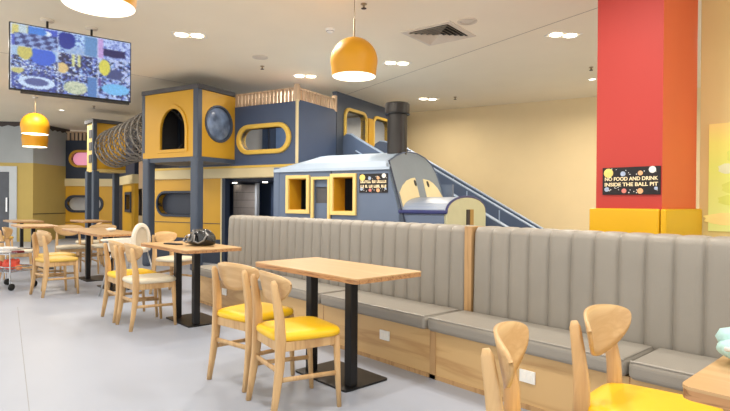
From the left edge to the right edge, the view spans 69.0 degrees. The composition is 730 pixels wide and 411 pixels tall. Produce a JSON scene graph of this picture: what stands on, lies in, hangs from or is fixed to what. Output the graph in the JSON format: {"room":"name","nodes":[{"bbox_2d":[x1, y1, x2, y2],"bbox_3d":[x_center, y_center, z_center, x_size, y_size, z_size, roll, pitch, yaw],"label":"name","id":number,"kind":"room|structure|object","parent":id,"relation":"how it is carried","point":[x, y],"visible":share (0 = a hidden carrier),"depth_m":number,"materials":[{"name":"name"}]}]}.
{"room":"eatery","nodes":[
{"label":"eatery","id":0,"kind":"room"},
{"bbox_2d":[0,125,32,241],"bbox_3d":[-12.271,-0.689,14.867,5.678,3.400,0.125,0,0,-6],"label":"wall","id":1,"kind":"structure","parent":0,"point":[24,170],"depth_m":15.06,"materials":[{"name":"yellow paint"}]},
{"bbox_2d":[0,166,16,241],"bbox_3d":[-10.861,-0.049,14.981,2.000,2.140,0.150,0,0,-6],"label":"door","id":2,"kind":"structure","parent":1,"relation":"in","point":[8,174],"depth_m":15.03,"materials":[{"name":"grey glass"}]},
{"bbox_2d":[0,121,19,126],"bbox_3d":[-12.253,-2.309,14.794,5.678,0.158,0.010,0,0,-6],"label":"trim","id":3,"kind":"structure","parent":1,"relation":"attached to","point":[2,123],"depth_m":15.01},
{"bbox_2d":[33,129,66,239],"bbox_3d":[-9.421,-0.673,15.895,0.124,3.400,1.593,0,0,6],"label":"wall","id":4,"kind":"structure","parent":0,"point":[49,188],"depth_m":15.85,"materials":[{"name":"yellow paint"}]},
{"bbox_2d":[50,126,69,133],"bbox_3d":[-9.345,-2.295,15.880,0.010,0.154,1.593,0,0,6],"label":"trim","id":5,"kind":"structure","parent":4,"relation":"attached to","point":[52,128],"depth_m":16.14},
{"bbox_2d":[0,238,529,410],"bbox_3d":[-1.647,1.165,9.997,21.000,0.100,27.000,0,0,-42],"label":"floor","id":6,"kind":"structure","parent":0,"point":[76,358],"depth_m":3.80,"materials":[{"name":"grey plastic"}]},
{"bbox_2d":[3,236,13,258],"bbox_3d":[-7.216,0.679,10.475,0.451,0.791,0.431,0,0,-42],"label":"dining chair","id":7,"kind":"object","parent":6,"relation":"on","point":[10,237],"visible":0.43,"depth_m":10.45,"materials":[{"name":"brown wood"}]},
{"bbox_2d":[0,241,37,290],"bbox_3d":[-4.798,0.803,7.148,0.532,0.608,0.429,1,0,16],"label":"trolley","id":8,"kind":"object","parent":6,"relation":"on","point":[11,287],"visible":0.66,"depth_m":7.05,"materials":[{"name":"silver metal"}]},
{"bbox_2d":[0,246,17,253],"bbox_3d":[-4.853,0.597,7.144,0.270,0.070,0.260,1,0,19],"label":"folded cloth","id":9,"kind":"object","parent":8,"relation":"on","point":[6,247],"visible":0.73,"depth_m":7.09,"materials":[{"name":"white fabric"}]},
{"bbox_2d":[2,258,19,269],"bbox_3d":[-4.756,0.788,7.138,0.179,0.150,0.207,1,0,38],"label":"plush toy","id":10,"kind":"object","parent":8,"relation":"on","point":[14,262],"visible":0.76,"depth_m":7.09,"materials":[{"name":"red fabric"}]},
{"bbox_2d":[0,264,31,272],"bbox_3d":[-4.793,0.837,7.126,0.486,0.072,0.348,1,0,16],"label":"wire tray","id":11,"kind":"object","parent":8,"relation":"on","point":[2,270],"depth_m":7.07,"materials":[{"name":"silver metal"}]},
{"bbox_2d":[0,247,32,254],"bbox_3d":[-4.791,0.607,7.125,0.486,0.072,0.348,1,0,16],"label":"wire tray","id":12,"kind":"object","parent":8,"relation":"on","point":[9,253],"depth_m":7.04,"materials":[{"name":"silver metal"}]},
{"bbox_2d":[11,250,24,252],"bbox_3d":[-4.642,0.619,7.101,0.100,0.030,0.122,0,0,13],"label":"pouch","id":13,"kind":"object","parent":8,"relation":"on","point":[16,251],"visible":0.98,"depth_m":7.07,"materials":[{"name":"fabric"}]},
{"bbox_2d":[0,227,37,279],"bbox_3d":[-5.076,0.709,7.774,0.451,0.791,0.431,0,0,-22],"label":"dining chair","id":14,"kind":"object","parent":6,"relation":"on","point":[7,232],"visible":0.47,"depth_m":7.66,"materials":[{"name":"brown wood"}]},
{"bbox_2d":[3,219,43,246],"bbox_3d":[-7.245,0.693,11.258,0.560,0.750,1.200,0,0,-42],"label":"dining table","id":15,"kind":"object","parent":6,"relation":"on","point":[30,220],"visible":0.68,"depth_m":11.20,"materials":[{"name":"laminate"}]},
{"bbox_2d":[17,307,29,410],"bbox_3d":[-2.740,1.137,4.245,0.005,0.001,3.889,0,0,-34],"label":"trim","id":16,"kind":"structure","parent":6,"relation":"on","point":[17,307],"depth_m":3.73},
{"bbox_2d":[11,224,58,268],"bbox_3d":[-5.717,0.715,9.202,0.560,0.750,1.100,0,0,-42],"label":"dining table","id":17,"kind":"object","parent":6,"relation":"on","point":[33,227],"visible":0.61,"depth_m":9.09,"materials":[{"name":"laminate"}]},
{"bbox_2d":[29,232,78,297],"bbox_3d":[-3.910,0.723,6.696,0.431,0.791,0.451,1,0,39],"label":"dining chair","id":18,"kind":"object","parent":6,"relation":"on","point":[44,239],"visible":1,"depth_m":6.60,"materials":[{"name":"brown wood"}]},
{"bbox_2d":[33,230,75,290],"bbox_3d":[-4.191,0.719,7.170,0.431,0.791,0.451,1,0,41],"label":"dining chair","id":19,"kind":"object","parent":6,"relation":"on","point":[42,231],"visible":0.32,"depth_m":7.13,"materials":[{"name":"brown wood"}]},
{"bbox_2d":[54,225,84,272],"bbox_3d":[-4.708,0.708,8.491,0.431,0.791,0.451,0,0,-40],"label":"dining chair","id":20,"kind":"object","parent":6,"relation":"on","point":[80,248],"visible":0.77,"depth_m":8.49,"materials":[{"name":"brown wood"}]},
{"bbox_2d":[62,228,106,281],"bbox_3d":[-4.140,0.732,8.000,0.560,0.750,0.960,0,0,-42],"label":"dining table","id":21,"kind":"object","parent":6,"relation":"on","point":[87,278],"visible":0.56,"depth_m":7.96,"materials":[{"name":"laminate"}]},
{"bbox_2d":[65,131,111,238],"bbox_3d":[-8.622,-0.636,16.642,1.827,3.330,0.390,0,0,0],"label":"wall","id":22,"kind":"structure","parent":6,"relation":"on","point":[76,142],"depth_m":16.50,"materials":[{"name":"yellow paint"}]},
{"bbox_2d":[75,222,104,266],"bbox_3d":[-4.952,0.700,9.557,0.451,0.791,0.431,0,0,-32],"label":"dining chair","id":23,"kind":"object","parent":6,"relation":"on","point":[101,258],"visible":0.33,"depth_m":9.49,"materials":[{"name":"brown wood"}]},
{"bbox_2d":[70,220,111,254],"bbox_3d":[-5.990,0.700,11.587,0.560,0.750,1.100,0,0,-42],"label":"dining table","id":24,"kind":"object","parent":6,"relation":"on","point":[88,222],"visible":0.56,"depth_m":11.46,"materials":[{"name":"laminate"}]},
{"bbox_2d":[89,224,116,273],"bbox_3d":[-4.309,0.709,8.826,0.431,0.791,0.451,0,0,-44],"label":"dining chair","id":25,"kind":"object","parent":6,"relation":"on","point":[97,247],"visible":0.4,"depth_m":8.80,"materials":[{"name":"brown wood"}]},
{"bbox_2d":[84,119,125,239],"bbox_3d":[-6.419,-0.506,13.185,0.590,3.140,0.843,1,0,44],"label":"tower","id":26,"kind":"object","parent":6,"relation":"on","point":[95,127],"visible":0.73,"depth_m":12.99,"materials":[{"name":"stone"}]},
{"bbox_2d":[79,230,131,290],"bbox_3d":[-3.482,0.741,7.274,0.560,0.750,0.960,0,0,-42],"label":"dining table","id":27,"kind":"object","parent":6,"relation":"on","point":[109,234],"visible":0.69,"depth_m":7.17,"materials":[{"name":"laminate"}]},
{"bbox_2d":[98,223,157,296],"bbox_3d":[-2.995,0.671,6.717,0.570,0.908,0.501,1,0,16],"label":"high chair","id":28,"kind":"object","parent":6,"relation":"on","point":[140,233],"visible":0.63,"depth_m":6.63,"materials":[{"name":"beige plastic"}]},
{"bbox_2d":[100,238,126,241],"bbox_3d":[-3.157,0.434,6.762,0.230,0.025,0.400,1,0,16],"label":"tray","id":29,"kind":"object","parent":28,"relation":"on","point":[114,239],"depth_m":6.59,"materials":[{"name":"beige plastic"}]},
{"bbox_2d":[101,240,157,322],"bbox_3d":[-2.394,0.741,5.412,0.451,0.791,0.431,0,0,-42],"label":"dining chair","id":30,"kind":"object","parent":6,"relation":"on","point":[110,276],"visible":0.7,"depth_m":5.36,"materials":[{"name":"brown wood"}]},
{"bbox_2d":[119,127,141,237],"bbox_3d":[-6.723,-0.473,14.978,0.290,3.050,3.587,0,0,-33],"label":"wall","id":31,"kind":"structure","parent":6,"relation":"on","point":[130,195],"depth_m":13.91,"materials":[{"name":"yellow paint"}]},
{"bbox_2d":[115,243,176,331],"bbox_3d":[-2.082,0.745,5.067,0.451,0.791,0.431,0,0,-42],"label":"dining chair","id":32,"kind":"object","parent":6,"relation":"on","point":[136,282],"visible":1,"depth_m":4.96,"materials":[{"name":"brown wood"}]},
{"bbox_2d":[155,164,178,168],"bbox_3d":[-4.668,-0.444,12.394,0.130,3.050,2.783,0,0,-33],"label":"wall","id":33,"kind":"structure","parent":6,"relation":"on","point":[156,165],"depth_m":12.29,"materials":[{"name":"grey paint"}]},
{"bbox_2d":[149,231,191,293],"bbox_3d":[-2.467,0.733,6.851,0.451,0.791,0.431,1,0,18],"label":"dining chair","id":34,"kind":"object","parent":6,"relation":"on","point":[163,236],"visible":0.6,"depth_m":6.77,"materials":[{"name":"brown wood"}]},
{"bbox_2d":[142,83,235,269],"bbox_3d":[-3.236,-0.485,9.734,1.475,3.180,0.932,1,0,30],"label":"tower","id":35,"kind":"object","parent":6,"relation":"on","point":[205,132],"visible":0.99,"depth_m":9.42,"materials":[{"name":"wood"}]},
{"bbox_2d":[94,110,181,167],"bbox_3d":[-4.923,-1.401,11.420,0.934,1.028,3.402,0,0,-39],"label":"tunnel","id":36,"kind":"object","parent":35,"relation":"attached to","point":[122,127],"visible":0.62,"depth_m":11.30,"materials":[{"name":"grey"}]},
{"bbox_2d":[141,241,241,327],"bbox_3d":[-1.737,0.764,5.239,0.560,0.750,1.115,0,0,-42],"label":"dining table","id":37,"kind":"object","parent":6,"relation":"on","point":[196,318],"visible":0.81,"depth_m":5.04,"materials":[{"name":"laminate"}]},
{"bbox_2d":[163,243,182,244],"bbox_3d":[-1.912,0.382,5.291,0.200,0.012,0.081,1,0,33],"label":"wallet","id":38,"kind":"object","parent":37,"relation":"on","point":[163,243],"visible":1,"depth_m":5.26,"materials":[{"name":"black leather"}]},
{"bbox_2d":[182,229,215,244],"bbox_3d":[-1.599,0.306,5.159,0.348,0.160,0.248,1,0,31],"label":"handbag","id":39,"kind":"object","parent":37,"relation":"on","point":[197,236],"visible":1,"depth_m":5.08,"materials":[{"name":"black leather"}]},
{"bbox_2d":[155,164,292,263],"bbox_3d":[-2.800,0.184,10.119,3.840,1.845,0.200,1,0,30],"label":"wall","id":40,"kind":"structure","parent":6,"relation":"on","point":[172,185],"depth_m":10.25,"materials":[{"name":"yellow paint"}]},
{"bbox_2d":[179,84,336,167],"bbox_3d":[-2.201,-1.397,10.522,3.325,1.410,1.610,1,0,30],"label":"play structure","id":41,"kind":"structure","parent":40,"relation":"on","point":[300,126],"depth_m":9.49},
{"bbox_2d":[206,262,294,392],"bbox_3d":[-0.757,0.763,3.570,0.431,0.791,0.451,1,0,39],"label":"dining chair","id":42,"kind":"object","parent":6,"relation":"on","point":[234,276],"visible":0.77,"depth_m":3.44,"materials":[{"name":"brown wood"}]},
{"bbox_2d":[229,178,273,217],"bbox_3d":[-2.145,0.298,10.734,3.080,1.620,1.500,1,0,30],"label":"entrance","id":43,"kind":"object","parent":6,"relation":"on","point":[248,196],"visible":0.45,"depth_m":11.10,"materials":[{"name":"beige metal"}]},
{"bbox_2d":[246,270,340,410],"bbox_3d":[-0.415,0.767,3.112,0.451,0.791,0.431,0,0,-32],"label":"dining chair","id":44,"kind":"object","parent":6,"relation":"on","point":[283,335],"visible":1,"depth_m":3.00,"materials":[{"name":"brown wood"}]},
{"bbox_2d":[200,215,475,376],"bbox_3d":[-0.580,0.640,5.139,0.670,1.017,3.660,0,0,-42],"label":"bench","id":45,"kind":"object","parent":6,"relation":"on","point":[393,315],"visible":0.71,"depth_m":4.32,"materials":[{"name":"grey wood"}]},
{"bbox_2d":[200,264,220,279],"bbox_3d":[-1.497,0.766,5.956,0.410,0.093,1.208,0,0,-42],"label":"seat cushion","id":46,"kind":"object","parent":45,"relation":"on","point":[205,270],"depth_m":6.04,"materials":[{"name":"grey leather"}]},
{"bbox_2d":[250,274,344,303],"bbox_3d":[-0.660,0.777,5.034,0.410,0.093,1.258,0,0,-42],"label":"seat cushion","id":47,"kind":"object","parent":45,"relation":"on","point":[298,291],"depth_m":4.81,"materials":[{"name":"grey leather"}]},
{"bbox_2d":[380,329,389,340],"bbox_3d":[0.145,0.955,3.910,0.012,0.072,0.100,0,0,-42],"label":"electrical outlet","id":48,"kind":"object","parent":45,"relation":"attached to","point":[384,333],"depth_m":3.90,"materials":[{"name":"white plastic"}]},
{"bbox_2d":[321,290,458,328],"bbox_3d":[0.160,0.788,4.130,0.410,0.093,1.158,0,0,-42],"label":"seat cushion","id":49,"kind":"object","parent":45,"relation":"on","point":[413,312],"depth_m":3.98,"materials":[{"name":"grey leather"}]},
{"bbox_2d":[255,257,420,392],"bbox_3d":[-0.217,0.784,3.580,0.560,0.750,1.115,0,0,-42],"label":"dining table","id":50,"kind":"object","parent":6,"relation":"on","point":[353,274],"visible":0.88,"depth_m":3.40,"materials":[{"name":"laminate"}]},
{"bbox_2d":[332,91,386,154],"bbox_3d":[-1.219,-0.564,12.315,3.450,3.340,3.125,1,0,30],"label":"wall","id":51,"kind":"structure","parent":6,"relation":"on","point":[370,126],"depth_m":11.07,"materials":[{"name":"paint"}]},
{"bbox_2d":[273,101,485,225],"bbox_3d":[0.256,-0.224,8.664,3.020,2.720,1.845,1,0,30],"label":"train","id":52,"kind":"object","parent":6,"relation":"on","point":[324,187],"visible":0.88,"depth_m":8.08,"materials":[{"name":"wood"}]},
{"bbox_2d":[359,173,387,192],"bbox_3d":[0.122,-0.325,7.719,0.470,0.280,0.014,1,0,30],"label":"sign","id":53,"kind":"object","parent":52,"relation":"attached to","point":[376,182],"visible":1,"depth_m":7.71,"materials":[{"name":"black plastic"}]},
{"bbox_2d":[343,133,542,228],"bbox_3d":[1.924,-0.123,10.087,4.568,2.529,2.005,1,0,30],"label":"slide","id":54,"kind":"object","parent":6,"relation":"on","point":[497,213],"visible":0.23,"depth_m":10.13,"materials":[{"name":"plastic"}]},
{"bbox_2d":[481,321,528,410],"bbox_3d":[0.596,0.783,1.637,0.451,0.791,0.431,1,0,23],"label":"dining chair","id":55,"kind":"object","parent":6,"relation":"on","point":[511,337],"visible":1,"depth_m":1.60,"materials":[{"name":"brown wood"}]},
{"bbox_2d":[428,226,729,410],"bbox_3d":[1.982,0.674,2.316,0.670,1.017,3.955,0,0,-42],"label":"bench","id":56,"kind":"object","parent":6,"relation":"on","point":[675,288],"visible":0.91,"depth_m":3.04,"materials":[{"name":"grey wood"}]},
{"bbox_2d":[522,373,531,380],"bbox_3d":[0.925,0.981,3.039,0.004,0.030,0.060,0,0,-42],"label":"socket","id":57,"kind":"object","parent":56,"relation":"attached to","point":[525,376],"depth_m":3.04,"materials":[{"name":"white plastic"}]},
{"bbox_2d":[519,368,535,384],"bbox_3d":[0.931,0.981,3.043,0.012,0.072,0.100,0,0,-42],"label":"electrical outlet","id":58,"kind":"object","parent":56,"relation":"attached to","point":[527,376],"depth_m":3.04,"materials":[{"name":"white plastic"}]},
{"bbox_2d":[428,310,653,375],"bbox_3d":[0.991,0.799,3.214,0.410,0.093,1.283,0,0,-42],"label":"seat cushion","id":59,"kind":"object","parent":56,"relation":"on","point":[552,342],"depth_m":3.16,"materials":[{"name":"grey leather"}]},
{"bbox_2d":[629,348,716,390],"bbox_3d":[1.866,0.810,2.249,0.410,0.093,1.298,0,0,-42],"label":"seat cushion","id":60,"kind":"object","parent":56,"relation":"on","point":[662,368],"depth_m":2.56,"materials":[{"name":"grey leather"}]},
{"bbox_2d":[569,304,723,410],"bbox_3d":[1.015,0.784,1.930,0.451,0.791,0.431,1,0,44],"label":"dining chair","id":61,"kind":"object","parent":6,"relation":"on","point":[606,325],"visible":0.99,"depth_m":1.95,"materials":[{"name":"brown wood"}]},
{"bbox_2d":[682,355,729,410],"bbox_3d":[1.330,0.809,1.047,0.560,0.750,1.115,0,0,-42],"label":"dining table","id":62,"kind":"object","parent":6,"relation":"on","point":[710,386],"visible":1,"depth_m":1.27,"materials":[{"name":"laminate"}]},
{"bbox_2d":[715,327,729,358],"bbox_3d":[1.061,0.383,1.406,0.221,0.095,0.183,1,0,25],"label":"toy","id":63,"kind":"object","parent":62,"relation":"on","point":[722,336],"visible":1,"depth_m":1.44,"materials":[{"name":"teal fabric"}]},
{"bbox_2d":[0,0,701,135],"bbox_3d":[-1.188,-2.340,11.586,18.200,0.100,25.200,0,0,-42],"label":"ceiling","id":64,"kind":"structure","parent":0,"point":[531,66],"depth_m":7.66,"materials":[{"name":"paint"}]},
{"bbox_2d":[21,96,47,147],"bbox_3d":[-7.085,-1.796,11.402,0.500,1.073,0.500,0,0,-42],"label":"pendant lamp","id":65,"kind":"object","parent":64,"relation":"hanging from","point":[33,141],"visible":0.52,"depth_m":11.22,"materials":[{"name":"orange"}]},
{"bbox_2d":[20,103,49,135],"bbox_3d":[-6.460,-1.861,10.401,0.500,0.923,0.500,0,0,-42],"label":"pendant lamp","id":66,"kind":"object","parent":64,"relation":"hanging from","point":[35,123],"visible":0.97,"depth_m":10.23,"materials":[{"name":"yellow"}]},
{"bbox_2d":[8,18,130,104],"bbox_3d":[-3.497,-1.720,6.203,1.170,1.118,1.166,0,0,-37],"label":"television","id":67,"kind":"object","parent":64,"relation":"hanging from","point":[43,61],"visible":1,"depth_m":5.73,"materials":[{"name":"black"}]},
{"bbox_2d":[61,0,136,17],"bbox_3d":[-1.829,-1.814,3.658,0.500,0.878,0.500,0,0,-42],"label":"pendant lamp","id":68,"kind":"object","parent":64,"relation":"hanging from","point":[102,8],"visible":1,"depth_m":3.86,"materials":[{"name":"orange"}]},
{"bbox_2d":[171,31,206,38],"bbox_3d":[-2.342,-2.271,7.083,0.440,0.008,0.220,0,0,-10],"label":"recessed light","id":69,"kind":"object","parent":64,"relation":"in","point":[178,34],"visible":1,"depth_m":7.08,"materials":[{"name":"white metal"}]},
{"bbox_2d":[252,55,267,59],"bbox_3d":[-1.605,-2.269,8.131,0.240,0.012,0.240,0,0,-42],"label":"ceiling speaker","id":70,"kind":"object","parent":64,"relation":"attached to","point":[258,57],"visible":1,"depth_m":8.12},
{"bbox_2d":[292,74,317,77],"bbox_3d":[-1.051,-2.273,9.336,0.440,0.008,0.220,0,0,-10],"label":"recessed light","id":71,"kind":"object","parent":64,"relation":"in","point":[296,75],"visible":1,"depth_m":9.34,"materials":[{"name":"white metal"}]},
{"bbox_2d":[325,27,334,33],"bbox_3d":[-0.445,-2.232,6.793,0.120,0.055,0.120,0,0,-42],"label":"smoke detector","id":72,"kind":"object","parent":64,"relation":"attached to","point":[330,30],"visible":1,"depth_m":6.76,"materials":[{"name":"white plastic"}]},
{"bbox_2d":[331,0,377,81],"bbox_3d":[-0.114,-1.809,5.638,0.500,0.883,0.500,0,0,-42],"label":"pendant lamp","id":73,"kind":"object","parent":64,"relation":"hanging from","point":[353,59],"visible":1,"depth_m":5.46,"materials":[{"name":"orange metal"}]},
{"bbox_2d":[382,61,411,65],"bbox_3d":[0.505,-2.257,8.425,0.440,0.008,0.220,0,0,-10],"label":"recessed light","id":74,"kind":"object","parent":64,"relation":"in","point":[402,63],"visible":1,"depth_m":8.42,"materials":[{"name":"white metal"}]},
{"bbox_2d":[417,98,438,100],"bbox_3d":[1.339,-2.265,11.315,0.440,0.008,0.220,0,0,-10],"label":"recessed light","id":75,"kind":"object","parent":64,"relation":"in","point":[432,99],"visible":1,"depth_m":11.32,"materials":[{"name":"white metal"}]},
{"bbox_2d":[401,21,475,45],"bbox_3d":[0.964,-2.232,6.951,0.720,0.034,0.720,1,0,37],"label":"ceiling vent","id":76,"kind":"object","parent":64,"relation":"in","point":[447,31],"visible":1,"depth_m":6.92,"materials":[{"name":"white metal"}]},
{"bbox_2d":[457,18,476,24],"bbox_3d":[1.245,-2.239,6.463,0.240,0.012,0.240,0,0,-42],"label":"ceiling speaker","id":77,"kind":"object","parent":64,"relation":"attached to","point":[464,21],"visible":1,"depth_m":6.44},
{"bbox_2d":[461,20,473,23],"bbox_3d":[1.245,-2.237,6.463,0.172,0.008,0.172,0,0,-42],"label":"grille","id":78,"kind":"object","parent":77,"relation":"attached to","point":[462,21],"depth_m":6.46,"materials":[{"name":"white metal"}]},
{"bbox_2d":[346,8,596,94],"bbox_3d":[1.240,-2.252,8.254,0.012,0.002,7.939,0,0,-31],"label":"trim","id":79,"kind":"structure","parent":64,"relation":"attached to","point":[595,8],"depth_m":7.45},
{"bbox_2d":[544,31,582,38],"bbox_3d":[2.600,-2.233,6.963,0.440,0.008,0.220,0,0,-10],"label":"recessed light","id":80,"kind":"object","parent":64,"relation":"in","point":[557,34],"visible":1,"depth_m":6.96,"materials":[{"name":"white metal"}]},
{"bbox_2d":[138,88,700,230],"bbox_3d":[-0.532,-0.598,14.074,25.000,3.400,0.154,1,0,30],"label":"wall","id":81,"kind":"structure","parent":0,"point":[536,159],"depth_m":11.62,"materials":[{"name":"beige paint"}]},
{"bbox_2d":[596,0,697,224],"bbox_3d":[2.724,-0.527,5.121,0.915,3.400,0.575,0,0,-42],"label":"column","id":82,"kind":"structure","parent":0,"point":[647,52],"depth_m":4.83,"materials":[{"name":"red paint"}]},
{"bbox_2d":[602,166,660,194],"bbox_3d":[2.395,-0.223,4.790,0.014,0.250,0.500,0,0,-42],"label":"sign","id":83,"kind":"object","parent":82,"relation":"attached to","point":[643,180],"visible":1,"depth_m":4.77,"materials":[{"name":"black plastic"}]},
{"bbox_2d":[589,208,701,235],"bbox_3d":[2.710,0.601,5.119,0.995,1.145,0.670,0,0,-42],"label":"padding","id":84,"kind":"object","parent":82,"relation":"attached to","point":[683,222],"visible":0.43,"depth_m":4.79,"materials":[{"name":"gold leather"}]},
{"bbox_2d":[699,0,729,236],"bbox_3d":[5.252,-0.498,3.179,0.150,3.400,5.660,0,0,-42],"label":"wall","id":85,"kind":"structure","parent":0,"point":[715,14],"depth_m":5.15,"materials":[{"name":"yellow paint"}]},
{"bbox_2d":[704,123,729,231],"bbox_3d":[3.917,-0.263,4.525,0.014,1.035,1.804,0,0,-42],"label":"poster","id":86,"kind":"object","parent":85,"relation":"attached to","point":[718,217],"visible":1,"depth_m":5.09,"materials":[{"name":"yellow paper"}]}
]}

